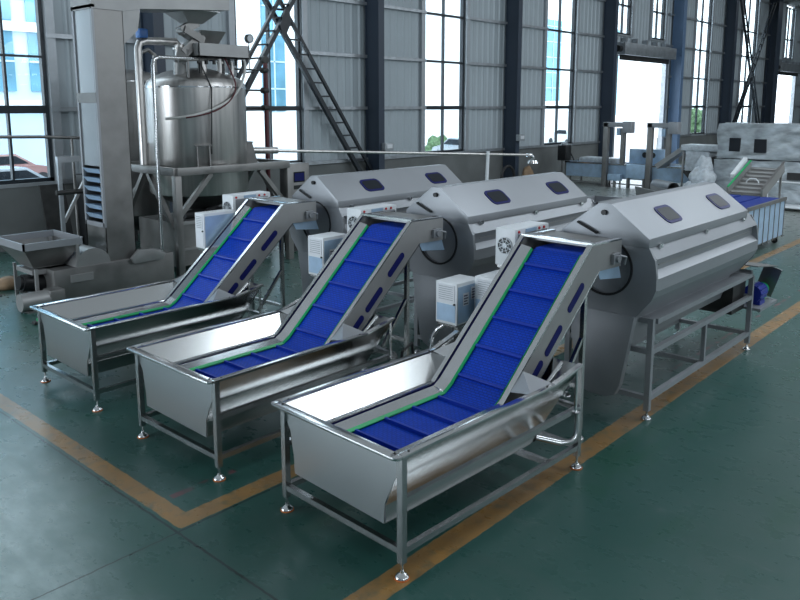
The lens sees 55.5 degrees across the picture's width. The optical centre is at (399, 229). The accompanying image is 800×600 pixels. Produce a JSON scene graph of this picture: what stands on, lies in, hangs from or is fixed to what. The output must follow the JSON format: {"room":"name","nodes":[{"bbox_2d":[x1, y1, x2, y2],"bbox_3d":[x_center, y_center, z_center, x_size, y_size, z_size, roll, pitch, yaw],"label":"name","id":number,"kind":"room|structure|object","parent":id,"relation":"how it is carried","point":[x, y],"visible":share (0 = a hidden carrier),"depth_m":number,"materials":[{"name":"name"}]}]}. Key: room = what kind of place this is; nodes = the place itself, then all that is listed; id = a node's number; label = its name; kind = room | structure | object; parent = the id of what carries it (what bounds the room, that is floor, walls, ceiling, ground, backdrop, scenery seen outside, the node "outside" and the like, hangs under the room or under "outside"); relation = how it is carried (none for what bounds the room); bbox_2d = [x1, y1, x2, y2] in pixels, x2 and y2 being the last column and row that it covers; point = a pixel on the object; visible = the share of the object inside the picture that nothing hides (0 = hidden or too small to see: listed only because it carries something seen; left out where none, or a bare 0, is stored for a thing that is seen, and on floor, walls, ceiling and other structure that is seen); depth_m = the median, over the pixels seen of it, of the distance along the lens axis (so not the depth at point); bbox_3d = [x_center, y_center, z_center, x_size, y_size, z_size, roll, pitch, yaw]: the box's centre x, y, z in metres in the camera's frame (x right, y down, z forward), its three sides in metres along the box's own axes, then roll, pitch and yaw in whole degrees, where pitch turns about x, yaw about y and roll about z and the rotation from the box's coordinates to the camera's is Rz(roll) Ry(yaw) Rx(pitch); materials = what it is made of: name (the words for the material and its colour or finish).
{"room":"factory floor","nodes":[
{"label":"factory floor","id":0,"kind":"room"},
{"bbox_2d":[0,134,717,251],"bbox_3d":[12.016,-4.027,40.291,0.280,1.470,92.000,8,13,42],"label":"wall","id":1,"kind":"structure","parent":0,"point":[21,210],"depth_m":26.80,"materials":[{"name":"paint"}]},
{"bbox_2d":[0,161,799,599],"bbox_3d":[23.872,-1.457,29.810,32.500,0.200,92.000,8,13,42],"label":"floor","id":2,"kind":"structure","parent":0,"point":[699,499],"depth_m":6.48,"materials":[{"name":"green paint"}]},
{"bbox_2d":[0,276,14,290],"bbox_3d":[-7.113,0.951,13.853,0.432,0.226,0.585,8,13,42],"label":"sack","id":3,"kind":"object","parent":2,"relation":"on","point":[6,282],"visible":0.56,"depth_m":13.68,"materials":[{"name":"brown fabric"}]},
{"bbox_2d":[0,135,79,235],"bbox_3d":[-7.562,-0.628,15.700,0.068,2.743,3.903,8,13,42],"label":"pipe","id":4,"kind":"object","parent":2,"relation":"on","point":[71,138],"visible":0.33,"depth_m":16.08,"materials":[{"name":"metal"}]},
{"bbox_2d":[16,286,65,313],"bbox_3d":[-5.860,1.144,12.418,0.292,0.312,0.682,8,13,42],"label":"motor","id":5,"kind":"object","parent":2,"relation":"on","point":[24,301],"visible":0.62,"depth_m":12.27,"materials":[{"name":"grey metal"}]},
{"bbox_2d":[0,229,83,295],"bbox_3d":[-6.156,0.639,13.143,1.181,1.072,1.092,8,13,42],"label":"hopper","id":6,"kind":"object","parent":2,"relation":"on","point":[34,251],"visible":0.77,"depth_m":12.84,"materials":[{"name":"metal"}]},
{"bbox_2d":[16,265,63,275],"bbox_3d":[-6.088,0.635,13.226,0.663,0.078,0.878,8,13,42],"label":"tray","id":7,"kind":"object","parent":6,"relation":"on","point":[29,271],"depth_m":12.86,"materials":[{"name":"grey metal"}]},
{"bbox_2d":[38,183,72,233],"bbox_3d":[-7.830,-0.278,17.370,0.448,1.511,0.556,8,13,42],"label":"board","id":8,"kind":"object","parent":2,"relation":"on","point":[49,200],"visible":0.57,"depth_m":17.30,"materials":[{"name":"metal"}]},
{"bbox_2d":[55,155,82,231],"bbox_3d":[-6.350,-0.389,15.639,0.166,2.291,1.414,8,13,42],"label":"frame","id":9,"kind":"object","parent":2,"relation":"on","point":[60,159],"visible":0.33,"depth_m":15.19,"materials":[{"name":"metal"}]},
{"bbox_2d":[76,174,137,244],"bbox_3d":[-7.026,-0.516,18.212,0.502,1.706,1.268,8,13,42],"label":"tall cabinet","id":10,"kind":"object","parent":2,"relation":"on","point":[81,211],"visible":0.14,"depth_m":17.73,"materials":[{"name":"grey metal"}]},
{"bbox_2d":[43,0,228,298],"bbox_3d":[-4.787,-1.834,13.913,0.897,5.704,3.754,8,13,42],"label":"bucket elevator","id":11,"kind":"object","parent":2,"relation":"on","point":[111,260],"visible":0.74,"depth_m":13.31,"materials":[{"name":"metal"}]},
{"bbox_2d":[165,11,219,74],"bbox_3d":[-3.985,-3.602,14.862,0.720,1.315,1.050,8,13,42],"label":"hopper","id":12,"kind":"object","parent":11,"relation":"attached to","point":[190,20],"visible":0.6,"depth_m":14.68,"materials":[{"name":"grey metal"}]},
{"bbox_2d":[126,48,169,230],"bbox_3d":[-6.046,-1.792,17.187,1.513,4.557,1.513,8,13,42],"label":"storage tank","id":13,"kind":"object","parent":2,"relation":"on","point":[146,204],"visible":0.24,"depth_m":16.56,"materials":[{"name":"metal"}]},
{"bbox_2d":[140,12,172,212],"bbox_3d":[-6.192,-5.254,19.003,0.680,10.800,0.410,8,13,42],"label":"column","id":14,"kind":"structure","parent":2,"relation":"on","point":[153,22],"depth_m":18.98,"materials":[{"name":"metal"}]},
{"bbox_2d":[30,196,318,411],"bbox_3d":[-2.664,0.711,9.860,1.489,1.996,3.622,8,13,42],"label":"conveyor","id":15,"kind":"object","parent":2,"relation":"on","point":[91,334],"visible":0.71,"depth_m":9.61,"materials":[{"name":"silver metal"}]},
{"bbox_2d":[42,281,260,375],"bbox_3d":[-3.055,1.091,9.483,1.443,0.659,2.250,8,13,42],"label":"tub","id":16,"kind":"object","parent":15,"relation":"in","point":[117,320],"depth_m":9.20,"materials":[{"name":"metal"}]},
{"bbox_2d":[139,205,271,266],"bbox_3d":[-4.133,0.008,16.327,1.472,1.285,2.398,8,13,42],"label":"bin","id":17,"kind":"object","parent":2,"relation":"on","point":[148,225],"visible":0.18,"depth_m":15.38,"materials":[{"name":"metal"}]},
{"bbox_2d":[131,158,293,277],"bbox_3d":[-4.101,-0.384,16.108,2.310,2.130,2.810,8,13,42],"label":"platform","id":18,"kind":"object","parent":2,"relation":"on","point":[146,172],"visible":0.42,"depth_m":14.75,"materials":[{"name":"metal"}]},
{"bbox_2d":[134,37,257,251],"bbox_3d":[-4.320,-1.530,15.465,2.090,4.600,2.745,5,10,26],"label":"tank","id":19,"kind":"object","parent":18,"relation":"on","point":[192,118],"visible":0.88,"depth_m":14.85,"materials":[{"name":"metal"}]},
{"bbox_2d":[189,43,248,73],"bbox_3d":[-3.784,-3.327,15.435,0.802,0.821,1.194,8,13,42],"label":"tray","id":20,"kind":"object","parent":19,"relation":"on","point":[209,50],"visible":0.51,"depth_m":15.06,"materials":[{"name":"grey metal"}]},
{"bbox_2d":[196,30,225,43],"bbox_3d":[-3.903,-3.826,15.250,0.585,0.296,0.585,8,13,42],"label":"funnel","id":21,"kind":"object","parent":20,"relation":"on","point":[214,37],"visible":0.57,"depth_m":15.09,"materials":[{"name":"metal"}]},
{"bbox_2d":[195,209,235,249],"bbox_3d":[-2.581,0.644,10.761,0.273,1.836,0.551,8,13,42],"label":"control box","id":22,"kind":"object","parent":2,"relation":"on","point":[208,224],"visible":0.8,"depth_m":10.48,"materials":[{"name":"white paint"}]},
{"bbox_2d":[222,191,269,316],"bbox_3d":[-2.272,0.448,11.392,0.280,2.017,0.698,8,13,42],"label":"control box","id":23,"kind":"object","parent":2,"relation":"on","point":[233,201],"visible":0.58,"depth_m":11.04,"materials":[{"name":"white paint"}]},
{"bbox_2d":[234,56,270,196],"bbox_3d":[-3.327,-1.726,17.279,0.136,4.397,1.078,7,11,35],"label":"pressure riser","id":24,"kind":"object","parent":2,"relation":"on","point":[265,60],"visible":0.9,"depth_m":17.36,"materials":[{"name":"grey metal"}]},
{"bbox_2d":[126,210,445,481],"bbox_3d":[-0.964,0.964,8.324,1.489,1.996,3.622,8,13,42],"label":"conveyor","id":25,"kind":"object","parent":2,"relation":"on","point":[215,379],"visible":0.87,"depth_m":8.02,"materials":[{"name":"silver metal"}]},
{"bbox_2d":[140,312,391,436],"bbox_3d":[-1.355,1.343,7.948,1.443,0.659,2.250,8,13,42],"label":"tub","id":26,"kind":"object","parent":25,"relation":"in","point":[253,362],"depth_m":7.66,"materials":[{"name":"metal"}]},
{"bbox_2d":[280,162,308,250],"bbox_3d":[-2.392,-0.528,17.386,0.308,1.999,0.624,8,13,42],"label":"panel","id":27,"kind":"object","parent":2,"relation":"on","point":[300,170],"visible":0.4,"depth_m":17.16,"materials":[{"name":"metal"}]},
{"bbox_2d":[308,232,345,276],"bbox_3d":[-0.905,0.899,9.627,0.294,1.700,0.424,8,13,42],"label":"control box","id":28,"kind":"object","parent":2,"relation":"on","point":[321,246],"visible":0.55,"depth_m":9.38,"materials":[{"name":"white paint"}]},
{"bbox_2d":[347,203,395,353],"bbox_3d":[-0.374,0.660,10.229,0.280,1.977,0.698,8,13,42],"label":"tall cabinet","id":29,"kind":"object","parent":2,"relation":"on","point":[353,213],"visible":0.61,"depth_m":9.93,"materials":[{"name":"white metal"}]},
{"bbox_2d":[365,0,384,170],"bbox_3d":[-0.809,-6.216,24.856,0.680,10.800,0.390,8,13,42],"label":"column","id":30,"kind":"structure","parent":2,"relation":"on","point":[374,9],"depth_m":25.00,"materials":[{"name":"blue metal"}]},
{"bbox_2d":[262,0,372,171],"bbox_3d":[-3.039,-5.445,22.629,0.130,8.276,6.599,8,13,42],"label":"brace","id":31,"kind":"object","parent":30,"relation":"attached to","point":[288,41],"visible":0.81,"depth_m":23.41,"materials":[{"name":"grey metal"}]},
{"bbox_2d":[236,0,295,95],"bbox_3d":[-3.775,-5.438,21.476,0.130,7.912,5.891,8,13,42],"label":"brace","id":32,"kind":"object","parent":31,"relation":"attached to","point":[275,32],"visible":0.42,"depth_m":21.40,"materials":[{"name":"grey metal"}]},
{"bbox_2d":[279,6,290,39],"bbox_3d":[-3.294,-5.940,21.787,0.030,0.950,0.400,8,13,42],"label":"gusset plate","id":33,"kind":"object","parent":32,"relation":"attached to","point":[285,23],"visible":1,"depth_m":21.79,"materials":[{"name":"grey metal"}]},
{"bbox_2d":[289,164,461,312],"bbox_3d":[0.128,0.116,12.560,1.314,2.291,4.163,8,13,42],"label":"washer","id":34,"kind":"object","parent":2,"relation":"on","point":[333,194],"visible":0.33,"depth_m":11.29,"materials":[{"name":"metal"}]},
{"bbox_2d":[292,164,461,207],"bbox_3d":[-0.263,-0.727,11.979,1.025,0.441,2.960,8,13,42],"label":"hood","id":35,"kind":"object","parent":34,"relation":"attached to","point":[405,185],"depth_m":11.38,"materials":[{"name":"grey metal"}]},
{"bbox_2d":[254,147,537,179],"bbox_3d":[0.152,-0.927,18.549,8.286,2.413,0.312,-6,11,-30],"label":"pipe","id":36,"kind":"object","parent":2,"relation":"on","point":[258,150],"visible":0.84,"depth_m":18.16,"materials":[{"name":"metal"}]},
{"bbox_2d":[400,324,445,357],"bbox_3d":[0.305,1.536,8.503,0.312,0.809,1.004,5,10,27],"label":"pipe","id":37,"kind":"object","parent":2,"relation":"on","point":[436,329],"visible":0.14,"depth_m":8.53,"materials":[{"name":"metal"}]},
{"bbox_2d":[271,229,626,582],"bbox_3d":[0.723,1.201,6.884,1.489,1.996,3.622,9,13,43],"label":"conveyor","id":38,"kind":"object","parent":2,"relation":"on","point":[386,439],"visible":1,"depth_m":6.56,"materials":[{"name":"metal"}]},
{"bbox_2d":[287,333,576,522],"bbox_3d":[0.316,1.578,6.521,1.443,0.659,2.250,9,13,43],"label":"tub","id":39,"kind":"object","parent":38,"relation":"in","point":[452,412],"depth_m":6.28,"materials":[{"name":"metal"}]},
{"bbox_2d":[436,274,474,332],"bbox_3d":[0.623,1.248,8.224,0.294,1.467,0.424,8,13,42],"label":"control box","id":40,"kind":"object","parent":2,"relation":"on","point":[455,295],"visible":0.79,"depth_m":8.01,"materials":[{"name":"white paint"}]},
{"bbox_2d":[474,270,498,309],"bbox_3d":[1.014,1.225,8.189,0.274,1.525,0.424,8,13,42],"label":"control box","id":41,"kind":"object","parent":2,"relation":"on","point":[482,281],"visible":0.22,"depth_m":7.98,"materials":[{"name":"white paint"}]},
{"bbox_2d":[406,172,593,352],"bbox_3d":[1.814,0.357,11.090,1.314,2.291,4.163,8,13,42],"label":"washer","id":42,"kind":"object","parent":2,"relation":"on","point":[472,212],"visible":0.41,"depth_m":9.72,"materials":[{"name":"metal"}]},
{"bbox_2d":[406,172,586,224],"bbox_3d":[1.424,-0.485,10.509,1.025,0.441,2.960,8,13,42],"label":"hood","id":43,"kind":"object","parent":42,"relation":"attached to","point":[510,199],"depth_m":9.91,"materials":[{"name":"grey metal"}]},
{"bbox_2d":[503,0,522,177],"bbox_3d":[4.611,-7.186,30.749,0.680,10.800,0.380,8,13,42],"label":"column","id":44,"kind":"structure","parent":2,"relation":"on","point":[514,8],"depth_m":30.88,"materials":[{"name":"metal"}]},
{"bbox_2d":[495,221,548,266],"bbox_3d":[1.373,0.918,8.664,0.280,1.976,0.698,8,13,42],"label":"tall cabinet","id":45,"kind":"object","parent":2,"relation":"on","point":[507,236],"visible":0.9,"depth_m":8.33,"materials":[{"name":"white metal"}]},
{"bbox_2d":[557,143,573,175],"bbox_3d":[7.284,-2.996,33.400,0.477,1.671,0.677,8,13,42],"label":"pump","id":46,"kind":"object","parent":2,"relation":"on","point":[564,150],"visible":0.82,"depth_m":33.13,"materials":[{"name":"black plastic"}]},
{"bbox_2d":[587,195,620,205],"bbox_3d":[3.048,0.430,11.979,0.478,1.862,0.802,8,13,42],"label":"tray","id":47,"kind":"object","parent":2,"relation":"on","point":[597,199],"visible":0.24,"depth_m":12.14,"materials":[{"name":"metal"}]},
{"bbox_2d":[598,0,618,156],"bbox_3d":[10.145,-8.175,36.766,0.680,10.800,0.390,8,13,42],"label":"column","id":48,"kind":"structure","parent":2,"relation":"on","point":[611,7],"depth_m":36.76,"materials":[{"name":"metal"}]},
{"bbox_2d":[607,174,621,186],"bbox_3d":[8.734,-2.011,30.942,0.554,0.525,0.229,8,13,42],"label":"box","id":49,"kind":"object","parent":2,"relation":"on","point":[613,177],"visible":1,"depth_m":30.84,"materials":[{"name":"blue metal"}]},
{"bbox_2d":[598,121,634,186],"bbox_3d":[8.767,-3.066,30.792,1.327,2.655,0.382,8,13,42],"label":"gantry","id":50,"kind":"object","parent":2,"relation":"on","point":[627,126],"visible":1,"depth_m":30.79,"materials":[{"name":"metal"}]},
{"bbox_2d":[565,160,688,185],"bbox_3d":[9.752,-2.230,31.009,6.208,0.936,1.146,8,13,42],"label":"table","id":51,"kind":"object","parent":2,"relation":"on","point":[672,173],"visible":0.41,"depth_m":31.18,"materials":[{"name":"metal"}]},
{"bbox_2d":[580,156,619,162],"bbox_3d":[8.518,-2.969,32.050,1.719,0.191,0.764,8,13,42],"label":"tray","id":52,"kind":"object","parent":51,"relation":"on","point":[585,158],"visible":0.7,"depth_m":31.92,"materials":[{"name":"silver metal"}]},
{"bbox_2d":[629,148,664,164],"bbox_3d":[10.124,-2.989,30.905,1.480,0.592,0.487,8,13,42],"label":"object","id":53,"kind":"object","parent":51,"relation":"on","point":[637,155],"visible":0.61,"depth_m":30.84,"materials":[{"name":"blue metal"}]},
{"bbox_2d":[625,164,644,187],"bbox_3d":[9.455,-2.144,30.428,0.802,0.955,0.258,8,13,42],"label":"control box","id":54,"kind":"object","parent":2,"relation":"on","point":[636,171],"visible":0.96,"depth_m":30.31,"materials":[{"name":"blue metal"}]},
{"bbox_2d":[635,186,666,194],"bbox_3d":[8.843,-1.242,26.561,0.668,0.430,1.528,-1,9,-8],"label":"frame","id":55,"kind":"object","parent":2,"relation":"on","point":[639,190],"visible":0.35,"depth_m":26.80,"materials":[{"name":"grey metal"}]},
{"bbox_2d":[644,122,680,188],"bbox_3d":[10.177,-2.873,29.623,1.327,2.655,0.382,8,13,42],"label":"gantry","id":56,"kind":"object","parent":2,"relation":"on","point":[673,127],"visible":0.83,"depth_m":29.67,"materials":[{"name":"metal"}]},
{"bbox_2d":[650,179,679,188],"bbox_3d":[9.618,-1.502,27.639,0.497,0.592,1.242,-2,9,-10],"label":"drum section","id":57,"kind":"object","parent":2,"relation":"on","point":[659,183],"visible":0.48,"depth_m":27.48,"materials":[{"name":"metal"}]},
{"bbox_2d":[562,182,781,420],"bbox_3d":[3.494,0.611,9.546,1.314,2.291,4.163,8,13,42],"label":"washer","id":58,"kind":"object","parent":2,"relation":"on","point":[686,249],"visible":0.81,"depth_m":8.25,"materials":[{"name":"metal"}]},
{"bbox_2d":[562,182,747,247],"bbox_3d":[3.103,-0.231,8.965,1.025,0.441,2.960,8,13,42],"label":"hood","id":59,"kind":"object","parent":58,"relation":"attached to","point":[674,217],"depth_m":8.26,"materials":[{"name":"grey metal"}]},
{"bbox_2d":[700,281,745,314],"bbox_3d":[4.229,0.827,10.416,0.800,0.451,0.478,8,13,42],"label":"outlet","id":60,"kind":"object","parent":58,"relation":"attached to","point":[737,292],"depth_m":10.10,"materials":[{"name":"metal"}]},
{"bbox_2d":[743,297,776,311],"bbox_3d":[4.817,1.002,10.708,0.720,0.039,0.735,8,13,42],"label":"shelf","id":61,"kind":"object","parent":58,"relation":"attached to","point":[767,302],"depth_m":10.42,"materials":[{"name":"metal"}]},
{"bbox_2d":[745,262,776,266],"bbox_3d":[4.831,0.426,10.464,0.460,0.225,0.880,8,13,42],"label":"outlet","id":62,"kind":"object","parent":58,"relation":"attached to","point":[753,264],"depth_m":10.40,"materials":[{"name":"metal"}]},
{"bbox_2d":[667,0,687,163],"bbox_3d":[15.609,-9.152,42.706,0.680,10.800,0.470,8,13,42],"label":"column","id":63,"kind":"structure","parent":2,"relation":"on","point":[680,6],"depth_m":42.62,"materials":[{"name":"blue metal"}]},
{"bbox_2d":[655,144,717,186],"bbox_3d":[10.846,-2.267,28.382,2.483,1.862,0.955,8,13,42],"label":"machine","id":64,"kind":"object","parent":2,"relation":"on","point":[693,152],"visible":0.52,"depth_m":27.95,"materials":[{"name":"grey metal"}]},
{"bbox_2d":[681,144,717,151],"bbox_3d":[11.217,-3.023,27.916,1.480,0.220,0.955,8,13,42],"label":"hood","id":65,"kind":"object","parent":64,"relation":"attached to","point":[684,147],"depth_m":27.66,"materials":[{"name":"silver metal"}]},
{"bbox_2d":[683,155,718,185],"bbox_3d":[10.384,-1.761,26.166,0.980,1.621,0.992,-3,10,-17],"label":"wrapped bundle","id":66,"kind":"object","parent":2,"relation":"on","point":[703,171],"visible":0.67,"depth_m":25.96,"materials":[{"name":"white plastic"}]},
{"bbox_2d":[717,0,739,144],"bbox_3d":[21.029,-10.122,48.599,0.680,10.800,0.540,8,13,42],"label":"column","id":67,"kind":"structure","parent":2,"relation":"on","point":[732,12],"depth_m":48.42,"materials":[{"name":"blue metal"}]},
{"bbox_2d":[740,0,759,122],"bbox_3d":[23.806,-11.380,51.629,0.130,8.568,5.894,8,13,42],"label":"brace","id":68,"kind":"object","parent":67,"relation":"attached to","point":[749,57],"visible":0.89,"depth_m":51.24,"materials":[{"name":"grey metal"}]},
{"bbox_2d":[732,2,776,121],"bbox_3d":[23.879,-10.976,51.446,0.130,9.318,7.787,8,13,42],"label":"brace","id":69,"kind":"object","parent":67,"relation":"attached to","point":[759,48],"visible":0.88,"depth_m":51.56,"materials":[{"name":"grey metal"}]},
{"bbox_2d":[726,157,784,197],"bbox_3d":[9.516,-0.976,20.580,1.085,1.846,1.786,8,13,42],"label":"conveyor","id":70,"kind":"object","parent":2,"relation":"on","point":[750,181],"visible":0.88,"depth_m":20.45,"materials":[{"name":"metal"}]},
{"bbox_2d":[713,158,799,204],"bbox_3d":[12.604,-1.595,25.423,3.868,1.495,1.332,8,13,42],"label":"machine","id":71,"kind":"object","parent":2,"relation":"on","point":[723,167],"visible":0.45,"depth_m":24.91,"materials":[{"name":"metal"}]},
{"bbox_2d":[716,122,799,160],"bbox_3d":[12.425,-2.967,25.375,3.199,1.179,1.332,8,13,42],"label":"machine","id":72,"kind":"object","parent":71,"relation":"on","point":[761,141],"visible":0.99,"depth_m":25.09,"materials":[{"name":"grey metal"}]},
{"bbox_2d":[729,138,740,151],"bbox_3d":[11.278,-2.876,25.600,0.353,0.449,0.057,8,13,42],"label":"vent","id":73,"kind":"object","parent":72,"relation":"attached to","point":[734,143],"depth_m":25.57,"materials":[{"name":"black metal"}]},
{"bbox_2d":[753,139,766,152],"bbox_3d":[11.882,-2.768,25.061,0.382,0.449,0.057,8,13,42],"label":"vent","id":74,"kind":"object","parent":72,"relation":"attached to","point":[759,145],"depth_m":25.04,"materials":[{"name":"black metal"}]},
{"bbox_2d":[729,194,786,244],"bbox_3d":[7.845,-0.163,17.872,1.500,1.120,2.700,8,13,42],"label":"table","id":75,"kind":"object","parent":2,"relation":"on","point":[768,213],"visible":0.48,"depth_m":17.65,"materials":[{"name":"grey metal"}]},
{"bbox_2d":[761,0,783,122],"bbox_3d":[26.913,-11.174,54.997,0.680,10.800,1.070,8,13,42],"label":"column","id":76,"kind":"structure","parent":2,"relation":"on","point":[775,28],"depth_m":54.78,"materials":[{"name":"metal"}]},
{"bbox_2d":[41,0,799,179],"bbox_3d":[12.016,-9.371,39.413,0.180,9.300,92.000,8,13,42],"label":"wall","id":77,"kind":"structure","parent":0,"point":[334,27],"depth_m":29.11,"materials":[{"name":"grey metal"}]},
{"bbox_2d":[0,0,65,188],"bbox_3d":[-9.442,-5.392,16.022,0.250,9.160,4.060,8,13,42],"label":"window","id":78,"kind":"structure","parent":77,"relation":"in","point":[46,6],"depth_m":17.57,"materials":[{"name":"black metal"}]},
{"bbox_2d":[44,33,183,45],"bbox_3d":[-6.377,-4.791,19.393,0.130,0.100,5.280,8,13,42],"label":"trim","id":79,"kind":"structure","parent":77,"relation":"attached to","point":[46,35],"depth_m":17.72,"materials":[{"name":"metal"}]},
{"bbox_2d":[226,0,309,162],"bbox_3d":[-3.864,-6.389,22.087,0.250,9.160,2.860,8,13,42],"label":"window","id":80,"kind":"structure","parent":77,"relation":"in","point":[300,15],"depth_m":23.04,"materials":[{"name":"black metal"}]},
{"bbox_2d":[301,51,426,61],"bbox_3d":[-1.035,-5.746,25.202,0.130,0.100,5.780,8,13,42],"label":"trim","id":81,"kind":"structure","parent":77,"relation":"attached to","point":[302,52],"depth_m":24.73,"materials":[{"name":"metal"}]},
{"bbox_2d":[302,106,425,109],"bbox_3d":[-1.035,-4.088,25.474,0.130,0.100,5.780,8,13,42],"label":"trim","id":82,"kind":"structure","parent":77,"relation":"attached to","point":[386,107],"depth_m":25.15,"materials":[{"name":"metal"}]},
{"bbox_2d":[305,154,425,164],"bbox_3d":[-1.035,-2.411,25.750,0.130,0.100,5.780,8,13,42],"label":"trim","id":83,"kind":"structure","parent":77,"relation":"attached to","point":[407,155],"depth_m":24.89,"materials":[{"name":"metal"}]},
{"bbox_2d":[326,0,426,12],"bbox_3d":[-1.035,-7.404,24.929,0.130,0.100,5.780,8,13,42],"label":"trim","id":84,"kind":"structure","parent":77,"relation":"attached to","point":[341,1],"depth_m":25.60,"materials":[{"name":"metal"}]},
{"bbox_2d":[419,0,470,156],"bbox_3d":[1.633,-7.372,28.064,0.250,9.160,2.820,8,13,42],"label":"window","id":85,"kind":"structure","parent":77,"relation":"in","point":[464,4],"depth_m":28.69,"materials":[{"name":"black metal"}]},
{"bbox_2d":[463,145,544,152],"bbox_3d":[4.453,-3.392,31.716,0.130,0.100,5.790,8,13,42],"label":"trim","id":86,"kind":"structure","parent":77,"relation":"attached to","point":[533,146],"depth_m":31.07,"materials":[{"name":"metal"}]},
{"bbox_2d":[464,106,545,108],"bbox_3d":[4.453,-5.070,31.441,0.130,0.100,5.790,8,13,42],"label":"trim","id":87,"kind":"structure","parent":77,"relation":"attached to","point":[465,107],"depth_m":30.75,"materials":[{"name":"metal"}]},
{"bbox_2d":[464,62,546,69],"bbox_3d":[4.453,-6.728,31.168,0.130,0.100,5.790,8,13,42],"label":"trim","id":88,"kind":"structure","parent":77,"relation":"attached to","point":[467,63],"depth_m":30.53,"materials":[{"name":"metal"}]},
{"bbox_2d":[465,16,548,29],"bbox_3d":[4.453,-8.385,30.895,0.130,0.100,5.790,8,13,42],"label":"trim","id":89,"kind":"structure","parent":77,"relation":"attached to","point":[466,17],"depth_m":30.26,"materials":[{"name":"metal"}]},
{"bbox_2d":[540,0,580,147],"bbox_3d":[7.174,-8.363,34.089,0.250,9.160,2.970,8,13,42],"label":"window","id":90,"kind":"structure","parent":77,"relation":"in","point":[575,27],"depth_m":34.71,"materials":[{"name":"clear glass"}]},
{"bbox_2d":[618,0,634,37],"bbox_3d":[11.223,-11.692,38.063,0.250,3.880,1.960,8,13,42],"label":"window","id":91,"kind":"structure","parent":77,"relation":"in","point":[631,6],"depth_m":38.68,"materials":[{"name":"clear glass"}]},
{"bbox_2d":[612,37,676,156],"bbox_3d":[12.838,-6.653,40.295,0.720,6.650,6.560,8,13,42],"label":"door","id":92,"kind":"structure","parent":77,"relation":"in","point":[628,51],"depth_m":40.05,"materials":[{"name":"metal"}]},
{"bbox_2d":[648,0,668,41],"bbox_3d":[13.945,-12.179,41.022,0.250,3.880,2.080,8,13,42],"label":"window","id":93,"kind":"structure","parent":77,"relation":"in","point":[665,3],"depth_m":41.47,"materials":[{"name":"clear glass"}]},
{"bbox_2d":[687,0,714,135],"bbox_3d":[18.243,-10.343,46.123,0.250,9.160,2.830,8,13,42],"label":"window","id":94,"kind":"structure","parent":77,"relation":"in","point":[711,2],"depth_m":46.56,"materials":[{"name":"clear glass"}]},
{"bbox_2d":[735,0,760,122],"bbox_3d":[23.794,-11.335,52.159,0.250,9.160,3.250,8,13,42],"label":"window","id":95,"kind":"structure","parent":77,"relation":"in","point":[758,3],"depth_m":52.57,"materials":[{"name":"clear glass"}]},
{"bbox_2d":[778,59,799,122],"bbox_3d":[29.696,-9.668,58.624,0.720,6.650,5.950,8,13,42],"label":"door","id":96,"kind":"structure","parent":77,"relation":"in","point":[788,69],"depth_m":58.99,"materials":[{"name":"metal"}]},
{"bbox_2d":[782,6,796,60],"bbox_3d":[29.785,-15.012,58.245,0.250,3.880,2.460,8,13,42],"label":"window","id":97,"kind":"structure","parent":77,"relation":"in","point":[794,11],"depth_m":58.62,"materials":[{"name":"clear glass"}]},
{"label":"outside","id":98,"kind":"structure","parent":0,"visible":0},
{"bbox_2d":[256,116,788,161],"bbox_3d":[8.519,-17.159,126.199,121.500,0.200,320.000,8,13,42],"label":"ground","id":99,"kind":"structure","parent":98,"point":[638,139],"depth_m":72.81,"materials":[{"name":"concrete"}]},
{"bbox_2d":[0,166,43,179],"bbox_3d":[-12.800,-1.306,24.701,1.760,1.460,4.493,6,11,34],"label":"parked car","id":100,"kind":"object","parent":99,"relation":"on","point":[20,172],"visible":0.12,"depth_m":24.33,"materials":[{"name":"silver metal"}]},
{"bbox_2d":[0,0,46,165],"bbox_3d":[-28.320,-11.976,43.237,14.500,16.500,28.400,8,13,42],"label":"office building","id":101,"kind":"structure","parent":99,"relation":"on","point":[18,16],"depth_m":41.72,"materials":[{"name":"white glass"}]},
{"bbox_2d":[0,153,47,176],"bbox_3d":[-16.606,-2.437,31.574,1.760,1.460,4.493,7,12,38],"label":"parked car","id":102,"kind":"object","parent":99,"relation":"on","point":[19,161],"visible":0.3,"depth_m":31.52,"materials":[{"name":"red paint"}]},
{"bbox_2d":[235,0,459,152],"bbox_3d":[-5.172,-16.621,68.398,14.400,17.500,35.400,8,13,42],"label":"sky","id":103,"kind":"structure","parent":99,"relation":"on","point":[250,14],"depth_m":55.77,"materials":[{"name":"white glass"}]},
{"bbox_2d":[425,135,446,150],"bbox_3d":[2.560,-5.541,51.727,1.803,1.828,1.563,-4,10,-22],"label":"shrub","id":104,"kind":"object","parent":99,"relation":"on","point":[433,141],"visible":0.34,"depth_m":51.29,"materials":[{"name":"green plant"}]},
{"bbox_2d":[431,137,458,150],"bbox_3d":[3.792,-4.998,47.150,1.760,1.460,4.493,-5,11,-27],"label":"parked car","id":105,"kind":"object","parent":99,"relation":"on","point":[450,143],"visible":0.09,"depth_m":46.85,"materials":[{"name":"silver metal"}]},
{"bbox_2d":[546,129,567,142],"bbox_3d":[14.205,-7.826,64.343,1.760,1.460,4.493,-3,10,-18],"label":"parked car","id":106,"kind":"object","parent":99,"relation":"on","point":[562,134],"visible":0.3,"depth_m":63.97,"materials":[{"name":"white paint"}]},
{"bbox_2d":[544,0,707,131],"bbox_3d":[31.579,-25.618,120.021,14.400,18.500,76.400,8,13,42],"label":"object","id":107,"kind":"structure","parent":99,"relation":"on","point":[638,83],"depth_m":111.75,"materials":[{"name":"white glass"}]},
{"bbox_2d":[690,108,701,132],"bbox_3d":[35.155,-12.849,91.351,4.167,4.308,4.005,8,13,42],"label":"shrub","id":108,"kind":"object","parent":99,"relation":"on","point":[699,114],"visible":0.16,"depth_m":89.86,"materials":[{"name":"green plant"}]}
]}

